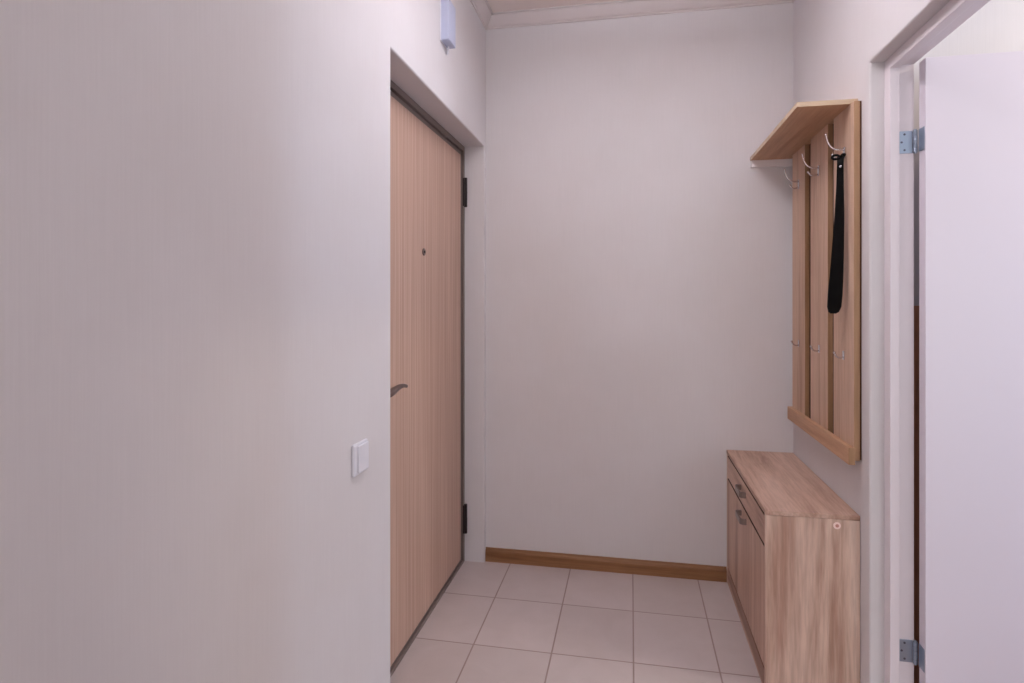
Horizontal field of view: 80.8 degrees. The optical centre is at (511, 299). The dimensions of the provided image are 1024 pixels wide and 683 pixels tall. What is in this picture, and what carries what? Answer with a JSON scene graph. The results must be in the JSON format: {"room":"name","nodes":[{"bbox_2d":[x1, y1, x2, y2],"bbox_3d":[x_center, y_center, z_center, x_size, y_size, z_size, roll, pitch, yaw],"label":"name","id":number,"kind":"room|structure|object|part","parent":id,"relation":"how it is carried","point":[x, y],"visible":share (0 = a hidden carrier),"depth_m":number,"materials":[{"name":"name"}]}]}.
{"room":"entrance hallway","nodes":[
{"label":"entrance hallway","id":0,"kind":"room"},
{"bbox_2d":[0,0,485,682],"bbox_3d":[-0.760,-0.050,0.640,0.300,2.744,4.962,0,0,11],"label":"wall","id":1,"kind":"structure","parent":0,"point":[195,194],"depth_m":1.04,"materials":[{"name":"paint"}]},
{"bbox_2d":[352,438,368,477],"bbox_3d":[-0.407,0.426,1.617,0.014,0.085,0.084,0,0,11],"label":"light switch","id":2,"kind":"object","parent":1,"relation":"attached to","point":[360,450],"visible":1,"depth_m":1.60,"materials":[{"name":"white plastic"}]},
{"bbox_2d":[390,79,466,677],"bbox_3d":[-0.356,0.277,2.449,0.126,2.090,1.198,0,0,11],"label":"door","id":3,"kind":"structure","parent":1,"relation":"in","point":[428,182],"depth_m":2.43,"materials":[{"name":"brown wood"}]},
{"bbox_3d":[-0.404,0.307,2.039,0.060,0.033,0.178,0,0,11],"label":"lever handle","id":4,"kind":"part","parent":3,"relation":"part of","materials":[{"name":"silver metal"}]},
{"bbox_2d":[440,0,455,54],"bbox_3d":[-0.250,-1.066,2.357,0.036,0.193,0.098,0,0,11],"label":"door chime","id":5,"kind":"object","parent":1,"relation":"attached to","point":[447,10],"visible":1,"depth_m":2.31,"materials":[{"name":"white plastic"}]},
{"bbox_2d":[470,0,492,29],"bbox_3d":[-0.589,-1.392,0.606,0.050,0.060,4.962,0,0,11],"label":"trim","id":6,"kind":"structure","parent":1,"relation":"attached to","point":[482,8],"depth_m":2.90,"materials":[{"name":"grey paint"}]},
{"bbox_2d":[487,0,621,12],"bbox_3d":[1.256,-1.452,0.293,4.450,0.060,5.062,0,0,11],"label":"ceiling","id":7,"kind":"structure","parent":0,"point":[496,5],"depth_m":2.89,"materials":[{"name":"white paint"}]},
{"bbox_2d":[390,561,761,682],"bbox_3d":[-0.009,1.347,0.543,1.873,0.050,5.062,0,0,11],"label":"floor","id":8,"kind":"structure","parent":0,"point":[494,622],"depth_m":2.40,"materials":[{"name":"tile"}]},
{"bbox_2d":[727,450,859,682],"bbox_3d":[1.058,1.014,2.388,0.314,0.616,0.825,0,0,11],"label":"cabinet","id":9,"kind":"object","parent":8,"relation":"on","point":[793,544],"visible":1,"depth_m":2.00,"materials":[{"name":"brown wood"}]},
{"bbox_3d":[0.912,0.870,2.399,0.024,0.020,0.116,0,0,11],"label":"handle","id":10,"kind":"part","parent":9,"relation":"part of","materials":[{"name":"grey metal"}]},
{"bbox_3d":[0.914,0.769,2.409,0.024,0.020,0.116,0,0,11],"label":"handle","id":11,"kind":"part","parent":9,"relation":"part of","materials":[{"name":"grey metal"}]},
{"bbox_3d":[0.935,1.039,2.414,0.016,0.407,0.788,0,0,11],"label":"flap door","id":12,"kind":"part","parent":9,"relation":"part of","materials":[{"name":"brown wood"}]},
{"bbox_3d":[0.935,0.778,2.414,0.016,0.096,0.788,0,0,11],"label":"drawer","id":13,"kind":"part","parent":9,"relation":"part of","materials":[{"name":"brown wood"}]},
{"bbox_3d":[0.992,1.022,1.992,0.290,0.600,0.016,0,0,11],"label":"panel","id":14,"kind":"part","parent":9,"relation":"part of","materials":[{"name":"brown wood"}]},
{"bbox_2d":[486,3,792,567],"bbox_3d":[0.496,-0.050,2.972,1.863,2.744,0.100,0,0,11],"label":"wall","id":15,"kind":"structure","parent":0,"point":[639,262],"depth_m":2.90,"materials":[{"name":"paint"}]},
{"bbox_2d":[485,547,726,581],"bbox_3d":[0.435,1.288,2.925,1.158,0.067,0.016,0,0,11],"label":"baseboard","id":16,"kind":"structure","parent":15,"relation":"attached to","point":[499,555],"depth_m":2.91,"materials":[{"name":"brown wood"}]},
{"bbox_2d":[486,0,791,29],"bbox_3d":[0.575,-1.392,2.880,1.454,0.060,0.050,0,0,11],"label":"trim","id":17,"kind":"structure","parent":15,"relation":"attached to","point":[624,8],"depth_m":2.90,"materials":[{"name":"grey paint"}]},
{"bbox_2d":[793,0,949,682],"bbox_3d":[0.867,-0.050,0.319,0.109,2.744,4.962,0,0,11],"label":"wall","id":18,"kind":"structure","parent":0,"point":[841,48],"depth_m":1.89,"materials":[{"name":"paint"}]},
{"bbox_2d":[750,99,861,464],"bbox_3d":[1.119,-0.062,2.366,0.188,1.195,0.844,0,0,11],"label":"coat rack","id":19,"kind":"object","parent":18,"relation":"attached to","point":[826,347],"visible":0.97,"depth_m":2.23,"materials":[{"name":"brown wood"}]},
{"bbox_2d":[752,104,849,159],"bbox_3d":[1.124,-0.651,2.388,0.186,0.016,0.800,0,0,11],"label":"shelf","id":20,"kind":"object","parent":19,"relation":"attached to","point":[803,124],"depth_m":2.28,"materials":[{"name":"brown wood"}]},
{"bbox_3d":[1.172,0.508,2.319,0.020,0.055,0.772,0,0,11],"label":"rail","id":21,"kind":"part","parent":19,"relation":"part of","materials":[{"name":"brown wood"}]},
{"bbox_3d":[1.202,-0.060,2.315,0.005,1.164,0.749,0,0,11],"label":"panel","id":22,"kind":"part","parent":19,"relation":"part of","materials":[{"name":"brown wood"}]},
{"bbox_2d":[827,153,845,313],"bbox_3d":[1.089,-0.221,2.017,0.056,0.538,0.030,0,0,29],"label":"shoehorn","id":23,"kind":"object","parent":19,"relation":"hanging from","point":[835,288],"visible":1,"depth_m":2.02,"materials":[{"name":"black plastic"}]},
{"bbox_2d":[884,0,1023,682],"bbox_3d":[1.500,0.291,1.376,0.859,2.062,0.860,0,0,11],"label":"door","id":24,"kind":"structure","parent":18,"relation":"in","point":[971,106],"depth_m":1.76,"materials":[{"name":"white wood"}]},
{"bbox_2d":[914,0,1023,305],"bbox_3d":[2.513,-0.050,1.777,2.557,2.744,0.100,0,0,11],"label":"wall","id":25,"kind":"structure","parent":0,"point":[998,26],"depth_m":1.93,"materials":[{"name":"paint"}]},
{"bbox_2d":[914,306,918,682],"bbox_3d":[1.472,0.672,1.924,0.456,1.300,0.013,0,0,11],"label":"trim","id":26,"kind":"structure","parent":25,"relation":"attached to","point":[916,308],"depth_m":1.95,"materials":[{"name":"wood"}]}
]}

